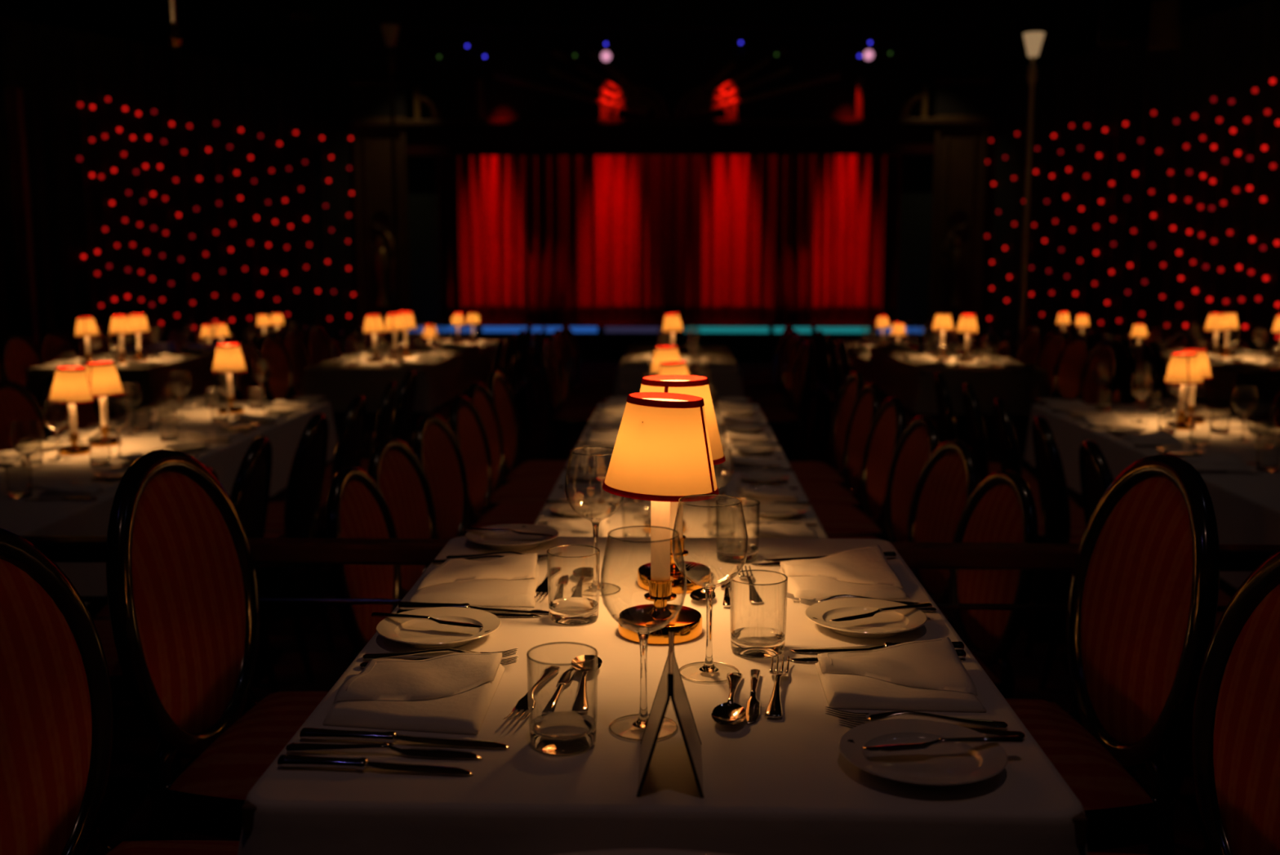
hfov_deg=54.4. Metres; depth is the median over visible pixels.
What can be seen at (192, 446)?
bread plate
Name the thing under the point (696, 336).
tumbler
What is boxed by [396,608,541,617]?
knife
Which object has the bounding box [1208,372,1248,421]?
dining table
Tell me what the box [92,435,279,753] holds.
chair
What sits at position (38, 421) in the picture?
bowl
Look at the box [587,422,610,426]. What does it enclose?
table knife
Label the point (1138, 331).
table lamp
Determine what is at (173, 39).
fitting
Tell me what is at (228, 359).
table lamp
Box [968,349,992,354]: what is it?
folded napkin
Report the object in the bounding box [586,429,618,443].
folded napkin
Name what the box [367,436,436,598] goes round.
chair
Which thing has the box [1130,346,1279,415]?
tablecloth
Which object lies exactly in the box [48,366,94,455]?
table lamp
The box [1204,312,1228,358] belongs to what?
table lamp
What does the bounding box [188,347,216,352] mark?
folded napkin
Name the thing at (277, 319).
table lamp
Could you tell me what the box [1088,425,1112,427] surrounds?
table knife
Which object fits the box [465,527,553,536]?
butter knife
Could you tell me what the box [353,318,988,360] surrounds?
stage
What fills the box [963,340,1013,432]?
chair
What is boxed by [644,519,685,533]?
table lamp
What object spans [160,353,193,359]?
folded napkin
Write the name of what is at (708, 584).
bowl
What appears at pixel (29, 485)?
wine glass
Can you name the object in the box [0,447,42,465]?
folded napkin
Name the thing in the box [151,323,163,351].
wine glass
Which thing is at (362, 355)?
folded napkin
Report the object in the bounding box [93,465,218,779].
chair
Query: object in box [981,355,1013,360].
folded napkin
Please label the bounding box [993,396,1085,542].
chair
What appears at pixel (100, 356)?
folded napkin
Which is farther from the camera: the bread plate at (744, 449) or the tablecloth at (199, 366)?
the tablecloth at (199, 366)
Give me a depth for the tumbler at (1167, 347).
9.64 m
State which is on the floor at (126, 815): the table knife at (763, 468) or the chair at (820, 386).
the chair at (820, 386)
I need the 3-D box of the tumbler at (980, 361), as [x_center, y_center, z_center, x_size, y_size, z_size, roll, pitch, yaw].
[2.328,-0.485,8.448,0.074,0.098,0.074,0,8,-1]
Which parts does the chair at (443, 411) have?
seat, frame, panel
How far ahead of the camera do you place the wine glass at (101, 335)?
8.43 m
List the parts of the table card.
panel, panel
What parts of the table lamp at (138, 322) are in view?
trim, lamp shade, stem, trim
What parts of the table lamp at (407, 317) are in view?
trim, stem, lamp shade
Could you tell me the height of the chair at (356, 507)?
0.935 m
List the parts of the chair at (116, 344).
leg, backrest, frame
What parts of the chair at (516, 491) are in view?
frame, backrest, seat rail, seat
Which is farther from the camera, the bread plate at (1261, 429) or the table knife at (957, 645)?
the bread plate at (1261, 429)
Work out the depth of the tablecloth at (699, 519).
3.70 m
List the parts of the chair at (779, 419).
seat, seat rail, leg, backrest, frame, leg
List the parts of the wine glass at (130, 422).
stem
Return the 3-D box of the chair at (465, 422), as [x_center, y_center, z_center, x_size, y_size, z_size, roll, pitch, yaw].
[-0.500,0.338,5.032,0.498,0.935,0.486,1,8,6]
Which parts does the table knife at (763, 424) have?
handle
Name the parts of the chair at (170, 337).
frame, backrest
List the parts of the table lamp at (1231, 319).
stem, lamp shade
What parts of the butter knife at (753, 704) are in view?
blade, handle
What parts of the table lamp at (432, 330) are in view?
lamp shade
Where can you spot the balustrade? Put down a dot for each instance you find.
(265, 550)
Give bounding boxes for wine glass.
[10,421,42,487]
[41,400,70,458]
[93,334,102,361]
[103,399,130,457]
[113,337,122,362]
[116,382,141,434]
[126,341,130,356]
[150,330,162,356]
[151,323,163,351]
[161,384,186,434]
[168,371,191,417]
[213,374,226,403]
[216,371,237,417]
[251,363,271,404]
[351,333,365,364]
[382,332,396,362]
[393,333,407,358]
[417,326,427,349]
[564,451,624,589]
[600,531,686,728]
[642,500,649,517]
[671,499,748,672]
[686,334,700,363]
[712,449,733,524]
[908,320,920,345]
[946,330,955,352]
[951,334,965,365]
[985,333,999,364]
[1093,364,1113,404]
[1129,375,1152,422]
[1137,363,1157,407]
[1166,387,1178,417]
[1180,387,1205,439]
[1225,331,1239,359]
[1232,387,1257,439]
[1246,403,1275,462]
[1252,329,1267,359]
[1262,337,1277,364]
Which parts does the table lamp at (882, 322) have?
lamp shade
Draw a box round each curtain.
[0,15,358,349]
[440,155,670,322]
[670,154,901,322]
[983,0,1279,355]
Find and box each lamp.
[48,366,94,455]
[74,316,99,366]
[85,361,124,446]
[108,315,133,363]
[128,313,150,360]
[200,324,217,343]
[211,342,246,413]
[214,322,230,342]
[256,314,271,335]
[270,312,284,330]
[362,314,385,362]
[384,312,405,359]
[398,311,416,356]
[421,324,438,344]
[450,312,465,343]
[465,312,479,342]
[602,391,718,644]
[637,374,725,593]
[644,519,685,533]
[649,345,680,375]
[658,360,688,374]
[662,313,684,359]
[875,315,890,345]
[889,322,906,342]
[931,312,954,359]
[955,313,978,361]
[1017,31,1044,345]
[1056,311,1071,332]
[1074,314,1089,335]
[1129,324,1147,344]
[1164,351,1204,430]
[1176,349,1212,423]
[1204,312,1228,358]
[1217,311,1239,357]
[1271,314,1279,359]
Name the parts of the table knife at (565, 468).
handle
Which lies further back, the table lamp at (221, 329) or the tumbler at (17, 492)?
the table lamp at (221, 329)
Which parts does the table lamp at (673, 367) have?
trim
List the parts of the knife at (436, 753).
handle, blade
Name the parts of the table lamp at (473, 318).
lamp shade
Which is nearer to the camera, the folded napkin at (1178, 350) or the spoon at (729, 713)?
the spoon at (729, 713)
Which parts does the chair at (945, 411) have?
panel, frame, seat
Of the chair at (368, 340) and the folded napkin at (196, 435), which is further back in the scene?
the chair at (368, 340)
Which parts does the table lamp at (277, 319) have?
lamp shade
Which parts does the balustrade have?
rail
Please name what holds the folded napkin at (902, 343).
on the tablecloth at (858, 362)
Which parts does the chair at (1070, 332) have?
panel, frame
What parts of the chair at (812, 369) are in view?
seat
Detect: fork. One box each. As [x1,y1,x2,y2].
[71,480,119,483]
[205,430,251,433]
[250,413,292,416]
[360,656,518,667]
[362,648,518,659]
[431,555,548,563]
[446,551,562,559]
[502,665,560,720]
[534,566,561,597]
[539,520,609,524]
[720,415,762,418]
[724,432,771,435]
[728,454,782,458]
[736,484,798,488]
[736,565,762,603]
[745,520,817,525]
[764,654,789,717]
[786,592,919,604]
[799,598,936,611]
[825,706,1008,728]
[838,717,1025,737]
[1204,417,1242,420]
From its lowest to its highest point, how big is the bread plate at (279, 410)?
0.018 m
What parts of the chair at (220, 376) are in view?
panel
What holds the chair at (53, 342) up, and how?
on the floor at (126, 815)
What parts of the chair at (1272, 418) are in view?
backrest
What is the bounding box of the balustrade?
[20,535,1279,611]
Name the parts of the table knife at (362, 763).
handle, blade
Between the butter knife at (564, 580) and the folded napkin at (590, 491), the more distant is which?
the folded napkin at (590, 491)
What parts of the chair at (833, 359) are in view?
leg, leg, panel, frame, seat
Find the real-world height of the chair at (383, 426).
0.935 m
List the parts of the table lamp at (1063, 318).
lamp shade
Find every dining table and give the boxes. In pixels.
[26,368,146,412]
[241,800,1087,847]
[879,370,1047,473]
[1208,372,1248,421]
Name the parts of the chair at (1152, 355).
panel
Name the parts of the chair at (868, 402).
seat, seat rail, backrest, frame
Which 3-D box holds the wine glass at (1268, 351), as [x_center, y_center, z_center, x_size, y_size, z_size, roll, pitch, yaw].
[4.109,-0.499,8.127,0.092,0.216,0.092,2,8,14]
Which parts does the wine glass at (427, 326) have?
stem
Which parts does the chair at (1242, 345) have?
backrest, frame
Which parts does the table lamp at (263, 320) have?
lamp shade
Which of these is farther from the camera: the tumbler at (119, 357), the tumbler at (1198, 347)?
the tumbler at (1198, 347)
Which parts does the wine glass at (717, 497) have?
stem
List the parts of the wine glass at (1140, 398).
stem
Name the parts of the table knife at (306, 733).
handle, blade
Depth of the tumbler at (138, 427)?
5.23 m
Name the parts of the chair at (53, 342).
frame, backrest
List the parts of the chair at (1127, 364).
panel, frame, seat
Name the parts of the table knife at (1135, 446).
handle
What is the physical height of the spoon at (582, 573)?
0.012 m
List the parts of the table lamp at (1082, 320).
lamp shade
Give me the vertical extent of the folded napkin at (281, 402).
0.036 m
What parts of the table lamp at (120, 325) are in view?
trim, trim, lamp shade, stem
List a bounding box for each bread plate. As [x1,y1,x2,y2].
[16,441,63,451]
[87,421,128,429]
[93,467,128,479]
[141,406,178,413]
[164,441,210,452]
[182,395,215,400]
[219,422,260,430]
[262,406,298,413]
[293,395,326,401]
[376,606,501,648]
[465,524,559,550]
[550,502,607,517]
[566,470,607,482]
[580,444,614,453]
[591,423,620,431]
[599,408,624,413]
[604,396,626,399]
[718,396,751,403]
[721,408,757,415]
[726,424,765,432]
[732,444,776,454]
[739,471,789,483]
[748,502,806,518]
[804,597,927,638]
[838,718,1008,787]
[1035,398,1068,404]
[1065,409,1102,417]
[1105,426,1146,434]
[1151,398,1187,404]
[1156,446,1204,457]
[1193,410,1229,417]
[1244,426,1279,435]
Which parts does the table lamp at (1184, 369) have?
stem, lamp shade, trim, trim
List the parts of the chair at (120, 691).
seat, seat rail, leg, frame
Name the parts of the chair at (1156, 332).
backrest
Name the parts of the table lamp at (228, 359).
trim, lamp shade, trim, stem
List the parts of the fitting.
rod, knob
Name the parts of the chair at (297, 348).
frame, backrest, leg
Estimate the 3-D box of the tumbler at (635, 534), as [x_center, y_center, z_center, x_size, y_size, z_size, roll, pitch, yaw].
[-0.010,0.250,3.213,0.074,0.098,0.074,-5,9,-29]
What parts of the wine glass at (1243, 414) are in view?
stem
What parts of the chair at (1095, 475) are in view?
panel, frame, seat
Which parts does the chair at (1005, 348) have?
leg, leg, backrest, frame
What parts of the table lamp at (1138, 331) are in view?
lamp shade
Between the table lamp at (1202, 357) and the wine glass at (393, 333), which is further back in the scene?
the wine glass at (393, 333)
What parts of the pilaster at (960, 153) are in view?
edge moulding, moulding, attic cornice, moulding, edge moulding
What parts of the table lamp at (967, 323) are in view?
stem, lamp shade, trim, trim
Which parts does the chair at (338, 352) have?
backrest, frame, leg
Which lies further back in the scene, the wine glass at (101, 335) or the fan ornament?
the fan ornament
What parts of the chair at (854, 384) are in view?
seat, seat rail, backrest, frame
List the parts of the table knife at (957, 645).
blade, handle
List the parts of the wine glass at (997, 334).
stem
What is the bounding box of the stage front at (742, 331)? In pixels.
[408,325,925,335]
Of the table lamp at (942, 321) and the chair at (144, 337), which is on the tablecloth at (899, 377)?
the table lamp at (942, 321)
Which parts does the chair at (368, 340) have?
frame, backrest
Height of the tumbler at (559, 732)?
0.098 m
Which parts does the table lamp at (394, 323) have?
trim, lamp shade, stem, trim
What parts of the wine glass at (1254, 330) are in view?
stem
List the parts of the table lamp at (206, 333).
lamp shade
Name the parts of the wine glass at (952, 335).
stem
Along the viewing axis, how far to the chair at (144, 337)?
12.14 m
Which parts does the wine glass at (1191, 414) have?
stem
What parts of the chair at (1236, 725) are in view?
seat, frame, backrest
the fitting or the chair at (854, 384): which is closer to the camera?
the chair at (854, 384)
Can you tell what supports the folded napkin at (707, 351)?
on the tablecloth at (727, 382)
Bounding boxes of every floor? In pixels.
[86,429,1237,854]
[107,360,1267,432]
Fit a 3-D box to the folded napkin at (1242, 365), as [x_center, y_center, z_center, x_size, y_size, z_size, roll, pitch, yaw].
[3.927,-0.407,8.113,0.170,0.036,0.200,0,8,0]
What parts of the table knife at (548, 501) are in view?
handle, blade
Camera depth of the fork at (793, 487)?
3.96 m
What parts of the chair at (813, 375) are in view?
seat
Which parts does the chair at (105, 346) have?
frame, backrest, leg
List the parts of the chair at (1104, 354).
backrest, frame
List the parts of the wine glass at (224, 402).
stem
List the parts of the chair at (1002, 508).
seat, backrest, seat rail, leg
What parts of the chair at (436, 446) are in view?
backrest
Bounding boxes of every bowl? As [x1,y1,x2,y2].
[10,421,42,454]
[41,400,70,430]
[103,399,130,428]
[161,384,186,409]
[564,451,624,520]
[600,531,686,632]
[671,499,748,587]
[1180,387,1205,413]
[1246,403,1275,434]
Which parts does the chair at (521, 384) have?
seat, leg, frame, panel, leg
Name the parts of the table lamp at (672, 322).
trim, lamp shade, trim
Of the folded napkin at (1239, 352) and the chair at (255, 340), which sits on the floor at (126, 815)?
the chair at (255, 340)
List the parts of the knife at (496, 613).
handle, blade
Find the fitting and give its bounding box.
[165,0,182,47]
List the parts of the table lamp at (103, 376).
trim, lamp shade, stem, trim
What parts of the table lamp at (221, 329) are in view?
lamp shade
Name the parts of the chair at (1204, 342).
backrest, frame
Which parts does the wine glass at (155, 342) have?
stem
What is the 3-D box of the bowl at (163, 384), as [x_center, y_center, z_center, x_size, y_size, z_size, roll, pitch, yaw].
[-1.900,-0.124,5.074,0.092,0.106,0.092,4,9,24]
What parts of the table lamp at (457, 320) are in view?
lamp shade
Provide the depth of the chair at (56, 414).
6.03 m
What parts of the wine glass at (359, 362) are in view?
stem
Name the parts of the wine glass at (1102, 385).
stem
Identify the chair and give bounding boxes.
[0,332,44,387]
[0,379,50,450]
[0,528,239,854]
[37,328,125,414]
[39,369,100,436]
[75,325,128,420]
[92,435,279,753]
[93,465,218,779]
[106,448,328,840]
[108,338,134,420]
[136,333,157,347]
[164,329,208,395]
[191,325,216,344]
[208,333,262,400]
[213,338,235,400]
[232,338,268,400]
[233,328,284,400]
[257,333,342,438]
[258,413,335,683]
[264,395,367,608]
[280,328,337,435]
[282,381,396,577]
[304,324,377,426]
[321,369,417,567]
[325,466,401,666]
[329,339,373,429]
[342,334,362,355]
[355,325,363,344]
[361,333,379,420]
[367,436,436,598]
[377,325,393,343]
[412,413,469,538]
[432,338,504,425]
[446,333,515,405]
[448,395,545,533]
[462,328,524,456]
[466,381,557,508]
[480,324,532,444]
[486,370,568,484]
[509,326,546,413]
[742,324,792,445]
[760,339,813,461]
[788,371,864,487]
[791,326,832,409]
[795,330,843,418]
[798,382,880,511]
[810,324,865,445]
[810,396,906,540]
[817,329,883,457]
[826,334,886,467]
[827,415,940,542]
[839,339,913,477]
[906,439,978,627]
[908,327,962,412]
[920,333,977,422]
[933,335,992,429]
[933,371,1037,482]
[948,469,1038,698]
[961,382,1079,604]
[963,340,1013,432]
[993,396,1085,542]
[1005,453,1220,854]
[1009,334,1090,420]
[1020,420,1023,430]
[1022,340,1119,423]
[1023,415,1081,689]
[1064,325,1118,390]
[1068,440,1231,707]
[1087,329,1147,404]
[1087,549,1279,854]
[1114,334,1149,404]
[1141,327,1164,346]
[1142,340,1168,404]
[1166,331,1190,346]
[1168,336,1221,399]
[1186,341,1253,404]
[1248,337,1279,422]
[1252,414,1258,423]
[1266,391,1279,427]
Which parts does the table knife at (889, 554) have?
blade, handle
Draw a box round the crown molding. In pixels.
[350,117,994,126]
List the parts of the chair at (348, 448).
leg, seat rail, seat, frame, panel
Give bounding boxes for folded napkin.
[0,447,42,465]
[37,481,119,497]
[44,358,82,365]
[47,426,112,441]
[82,351,117,359]
[111,409,164,422]
[117,346,150,352]
[119,453,145,466]
[124,360,163,365]
[148,341,178,346]
[159,396,208,408]
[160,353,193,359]
[186,430,244,441]
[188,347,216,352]
[231,413,285,422]
[273,399,318,407]
[315,358,348,366]
[322,652,504,734]
[338,352,368,359]
[360,346,386,353]
[376,341,402,347]
[398,360,429,367]
[408,552,538,607]
[415,354,444,359]
[431,338,449,343]
[431,347,458,353]
[444,342,470,347]
[477,345,489,348]
[481,339,497,343]
[544,515,609,537]
[557,480,616,502]
[574,451,613,468]
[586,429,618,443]
[596,412,623,423]
[604,399,626,408]
[623,360,649,367]
[626,352,651,359]
[630,346,653,354]
[703,348,726,354]
[704,355,729,360]
[706,361,733,367]
[716,400,753,409]
[720,415,760,425]
[724,431,769,444]
[730,455,781,469]
[736,486,798,502]
[745,523,817,537]
[778,544,909,601]
[815,636,986,711]
[844,339,857,344]
[848,344,867,349]
[858,351,870,355]
[878,342,903,348]
[890,347,916,354]
[891,341,909,344]
[903,353,932,360]
[918,360,950,368]
[948,343,974,348]
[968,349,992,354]
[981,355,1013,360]
[1002,362,1035,368]
[1044,399,1092,410]
[1078,413,1131,426]
[1121,430,1185,446]
[1132,343,1164,349]
[1158,402,1209,411]
[1160,348,1182,355]
[1205,344,1235,349]
[1207,354,1225,361]
[1222,360,1262,368]
[1236,350,1268,355]
[1260,435,1279,444]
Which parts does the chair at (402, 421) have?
seat, frame, panel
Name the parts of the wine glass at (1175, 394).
stem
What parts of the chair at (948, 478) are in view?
backrest, seat rail, leg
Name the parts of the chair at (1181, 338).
backrest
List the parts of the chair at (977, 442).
panel, frame, leg, seat, leg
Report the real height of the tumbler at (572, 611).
0.098 m
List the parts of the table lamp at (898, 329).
lamp shade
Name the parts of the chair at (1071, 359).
seat rail, backrest, frame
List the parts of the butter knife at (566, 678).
handle, blade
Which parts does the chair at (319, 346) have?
frame, backrest, leg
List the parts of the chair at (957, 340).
backrest, frame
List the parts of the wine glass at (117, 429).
stem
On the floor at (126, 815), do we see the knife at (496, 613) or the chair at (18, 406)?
the chair at (18, 406)
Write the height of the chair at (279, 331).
0.935 m
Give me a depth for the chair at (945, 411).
5.87 m
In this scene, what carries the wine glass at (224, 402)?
on the tablecloth at (18, 516)
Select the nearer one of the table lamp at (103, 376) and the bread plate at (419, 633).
the bread plate at (419, 633)
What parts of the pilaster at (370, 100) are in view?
edge moulding, moulding, attic cornice, edge moulding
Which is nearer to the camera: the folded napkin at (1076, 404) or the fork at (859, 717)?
the fork at (859, 717)
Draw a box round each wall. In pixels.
[0,0,86,32]
[84,0,1255,327]
[437,124,988,321]
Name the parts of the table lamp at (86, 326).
trim, lamp shade, trim, stem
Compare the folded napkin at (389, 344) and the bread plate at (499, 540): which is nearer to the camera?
the bread plate at (499, 540)
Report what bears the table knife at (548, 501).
on the tablecloth at (699, 519)
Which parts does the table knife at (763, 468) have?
blade, handle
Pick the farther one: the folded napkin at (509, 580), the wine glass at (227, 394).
the wine glass at (227, 394)
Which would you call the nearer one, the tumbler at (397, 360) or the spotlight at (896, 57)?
the tumbler at (397, 360)
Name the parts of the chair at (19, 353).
backrest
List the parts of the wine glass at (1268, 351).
stem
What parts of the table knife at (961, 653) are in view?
blade, handle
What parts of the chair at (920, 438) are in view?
seat, backrest, frame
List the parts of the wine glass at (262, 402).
stem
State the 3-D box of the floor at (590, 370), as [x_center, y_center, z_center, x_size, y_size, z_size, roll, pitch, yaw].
[0.470,-0.246,15.333,19.000,0.340,9.550,0,8,2]
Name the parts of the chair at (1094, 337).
panel, frame, seat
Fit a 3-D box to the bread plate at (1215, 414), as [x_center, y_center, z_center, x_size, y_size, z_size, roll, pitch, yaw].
[2.611,-0.059,5.704,0.165,0.018,0.165,3,8,18]
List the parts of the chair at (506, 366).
frame, panel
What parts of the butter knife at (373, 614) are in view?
handle, blade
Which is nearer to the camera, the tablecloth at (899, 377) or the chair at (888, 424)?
the chair at (888, 424)
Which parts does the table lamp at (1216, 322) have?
stem, lamp shade, trim, trim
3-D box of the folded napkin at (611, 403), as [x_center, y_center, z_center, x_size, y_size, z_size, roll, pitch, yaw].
[-0.090,-0.117,6.046,0.170,0.036,0.200,0,8,-1]
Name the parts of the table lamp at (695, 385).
trim, stem, lamp shade, trim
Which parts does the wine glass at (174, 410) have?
stem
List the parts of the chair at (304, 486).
seat, seat rail, leg, frame, panel, leg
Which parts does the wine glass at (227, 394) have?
stem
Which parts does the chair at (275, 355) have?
frame, backrest, seat, leg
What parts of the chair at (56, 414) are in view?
backrest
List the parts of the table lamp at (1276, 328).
lamp shade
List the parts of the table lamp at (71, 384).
trim, lamp shade, trim, stem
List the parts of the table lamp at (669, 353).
trim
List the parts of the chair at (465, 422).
frame, backrest, seat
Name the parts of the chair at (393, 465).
backrest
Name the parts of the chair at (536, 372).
seat, seat rail, leg, frame, leg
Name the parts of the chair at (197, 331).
backrest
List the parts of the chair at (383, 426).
seat, leg, frame, panel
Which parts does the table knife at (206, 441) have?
handle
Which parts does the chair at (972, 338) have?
backrest, frame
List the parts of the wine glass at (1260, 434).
stem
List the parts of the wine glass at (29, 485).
stem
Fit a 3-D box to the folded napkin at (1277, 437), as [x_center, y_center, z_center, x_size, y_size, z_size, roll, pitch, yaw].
[2.576,0.044,4.904,0.170,0.036,0.200,0,8,-2]
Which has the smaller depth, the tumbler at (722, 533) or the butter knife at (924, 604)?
the butter knife at (924, 604)
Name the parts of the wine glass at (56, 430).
stem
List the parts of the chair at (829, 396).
leg, panel, frame, leg, seat, seat rail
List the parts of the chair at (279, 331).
frame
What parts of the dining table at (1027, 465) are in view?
leg, leg, leg, leg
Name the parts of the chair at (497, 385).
frame, backrest, seat rail, seat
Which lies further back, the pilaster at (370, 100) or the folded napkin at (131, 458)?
the pilaster at (370, 100)
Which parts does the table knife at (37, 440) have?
handle, blade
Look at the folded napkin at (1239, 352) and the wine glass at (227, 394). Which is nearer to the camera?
the wine glass at (227, 394)
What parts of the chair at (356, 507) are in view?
backrest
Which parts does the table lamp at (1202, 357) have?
stem, trim, lamp shade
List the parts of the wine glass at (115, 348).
stem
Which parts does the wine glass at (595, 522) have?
stem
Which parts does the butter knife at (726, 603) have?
blade, handle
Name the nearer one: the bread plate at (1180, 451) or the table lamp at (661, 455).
the table lamp at (661, 455)
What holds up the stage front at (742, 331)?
attached to the stage at (590, 347)
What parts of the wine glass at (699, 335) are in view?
stem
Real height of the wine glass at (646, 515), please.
0.216 m
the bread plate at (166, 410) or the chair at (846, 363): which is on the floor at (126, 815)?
the chair at (846, 363)
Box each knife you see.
[35,439,89,442]
[176,440,231,443]
[254,422,275,424]
[277,754,472,775]
[285,742,482,759]
[297,407,311,408]
[299,727,509,748]
[371,612,483,627]
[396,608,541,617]
[398,601,549,613]
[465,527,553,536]
[542,667,576,714]
[546,499,620,504]
[554,574,568,599]
[564,466,608,470]
[577,441,614,444]
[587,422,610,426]
[718,423,768,426]
[720,577,731,607]
[722,442,778,445]
[726,467,792,471]
[733,501,809,505]
[745,668,760,724]
[751,561,780,565]
[763,551,896,560]
[789,641,964,653]
[789,648,965,662]
[829,602,932,621]
[862,735,1022,751]
[1051,409,1068,412]
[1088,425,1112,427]
[1133,444,1194,448]
[1229,426,1275,428]
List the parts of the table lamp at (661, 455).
stem, trim, lamp shade, trim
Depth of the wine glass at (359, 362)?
8.35 m
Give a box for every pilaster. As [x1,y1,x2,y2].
[348,80,410,327]
[925,77,991,328]
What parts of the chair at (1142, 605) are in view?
seat, seat rail, backrest, frame, leg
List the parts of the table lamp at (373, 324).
trim, trim, lamp shade, stem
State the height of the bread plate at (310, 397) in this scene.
0.018 m
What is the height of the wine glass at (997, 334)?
0.216 m
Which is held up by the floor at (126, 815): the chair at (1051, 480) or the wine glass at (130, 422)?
the chair at (1051, 480)
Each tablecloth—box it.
[0,400,337,605]
[26,344,217,410]
[237,536,1088,854]
[301,344,483,412]
[426,338,512,394]
[533,402,827,537]
[612,345,744,402]
[828,339,913,395]
[866,345,1050,414]
[1023,404,1279,588]
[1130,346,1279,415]
[1138,387,1169,396]
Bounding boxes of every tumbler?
[4,463,32,497]
[18,438,43,467]
[62,353,75,366]
[87,436,111,466]
[111,344,120,359]
[132,407,151,431]
[145,340,155,352]
[156,400,174,422]
[158,417,178,441]
[176,339,186,352]
[203,335,213,346]
[204,393,221,408]
[209,400,227,422]
[247,387,263,408]
[346,353,358,366]
[377,343,387,356]
[382,351,393,366]
[394,347,404,362]
[415,339,426,353]
[431,334,441,347]
[526,650,597,754]
[546,550,599,625]
[622,509,650,537]
[626,497,644,501]
[687,336,697,348]
[688,340,697,353]
[688,346,699,359]
[689,355,701,367]
[704,470,726,501]
[707,503,735,537]
[713,443,722,469]
[715,500,759,563]
[729,576,787,657]
[908,336,918,348]
[923,341,933,354]
[937,346,948,360]
[955,351,964,354]
[955,354,967,368]
[977,351,988,363]
[988,356,1000,368]
[1096,394,1112,410]
[1147,391,1164,411]
[1157,409,1177,433]
[1166,342,1177,349]
[1190,420,1212,446]
[1197,338,1208,349]
[1210,409,1231,433]
[1231,351,1243,362]
[1253,421,1275,447]
[1255,440,1279,471]
[1266,356,1279,368]
[1271,357,1279,363]
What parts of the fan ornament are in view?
scroll post, scroll post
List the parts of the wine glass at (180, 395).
stem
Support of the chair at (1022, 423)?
on the floor at (590, 370)
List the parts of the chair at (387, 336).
backrest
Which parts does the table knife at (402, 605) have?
handle, blade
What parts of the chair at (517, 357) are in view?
frame, leg, panel, leg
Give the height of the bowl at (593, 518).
0.106 m
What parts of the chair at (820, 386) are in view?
leg, panel, frame, leg, seat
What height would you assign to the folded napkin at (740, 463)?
0.036 m
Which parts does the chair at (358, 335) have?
panel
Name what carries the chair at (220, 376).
on the floor at (126, 815)
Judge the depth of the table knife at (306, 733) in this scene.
1.30 m
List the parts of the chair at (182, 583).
leg, frame, backrest, seat rail, seat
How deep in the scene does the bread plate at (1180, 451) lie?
4.65 m
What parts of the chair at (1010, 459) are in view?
panel, frame, seat rail, seat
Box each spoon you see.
[570,567,593,597]
[571,654,602,712]
[689,572,715,601]
[711,671,746,724]
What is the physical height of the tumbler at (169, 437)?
0.098 m
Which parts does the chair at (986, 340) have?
backrest, frame, leg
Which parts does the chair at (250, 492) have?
seat rail, seat, leg, frame, panel, leg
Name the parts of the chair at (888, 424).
seat, seat rail, backrest, frame, leg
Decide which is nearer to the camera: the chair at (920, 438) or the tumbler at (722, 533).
the tumbler at (722, 533)
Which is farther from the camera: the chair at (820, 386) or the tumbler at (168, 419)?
the chair at (820, 386)
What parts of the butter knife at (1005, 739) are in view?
blade, handle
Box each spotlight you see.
[431,28,450,66]
[466,28,487,66]
[566,27,585,66]
[597,27,615,63]
[730,26,749,66]
[766,26,785,65]
[857,26,877,62]
[886,26,906,65]
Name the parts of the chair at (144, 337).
backrest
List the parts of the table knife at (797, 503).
blade, handle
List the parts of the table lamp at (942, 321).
stem, lamp shade, trim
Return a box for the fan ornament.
[413,47,928,119]
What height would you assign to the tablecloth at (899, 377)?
0.274 m
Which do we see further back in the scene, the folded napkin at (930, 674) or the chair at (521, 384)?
the chair at (521, 384)
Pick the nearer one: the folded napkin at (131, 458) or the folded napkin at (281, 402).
the folded napkin at (131, 458)
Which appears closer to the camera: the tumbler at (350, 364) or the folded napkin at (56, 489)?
the folded napkin at (56, 489)
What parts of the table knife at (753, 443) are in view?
blade, handle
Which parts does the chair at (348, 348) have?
backrest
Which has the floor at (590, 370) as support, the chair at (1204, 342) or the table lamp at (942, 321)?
the chair at (1204, 342)
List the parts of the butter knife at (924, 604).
blade, handle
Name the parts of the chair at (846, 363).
frame, seat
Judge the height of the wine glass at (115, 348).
0.216 m
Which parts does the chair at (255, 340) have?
seat, frame, panel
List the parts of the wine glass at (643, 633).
stem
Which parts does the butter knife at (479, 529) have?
handle, blade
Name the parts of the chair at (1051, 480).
leg, panel, frame, leg, seat rail, seat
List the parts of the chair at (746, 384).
seat, backrest, frame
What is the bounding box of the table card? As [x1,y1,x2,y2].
[635,631,704,797]
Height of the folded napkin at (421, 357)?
0.036 m
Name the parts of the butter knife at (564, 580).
handle, blade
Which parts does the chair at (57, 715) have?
backrest, frame, seat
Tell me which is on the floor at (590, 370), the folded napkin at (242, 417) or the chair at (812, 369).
the chair at (812, 369)
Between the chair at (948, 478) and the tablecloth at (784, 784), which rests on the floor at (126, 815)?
the chair at (948, 478)
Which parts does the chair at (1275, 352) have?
leg, frame, backrest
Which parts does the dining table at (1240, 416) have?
leg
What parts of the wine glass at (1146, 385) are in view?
stem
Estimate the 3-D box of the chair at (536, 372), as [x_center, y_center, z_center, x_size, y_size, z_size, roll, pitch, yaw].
[-1.260,-0.627,13.477,0.498,0.935,0.486,0,8,-2]

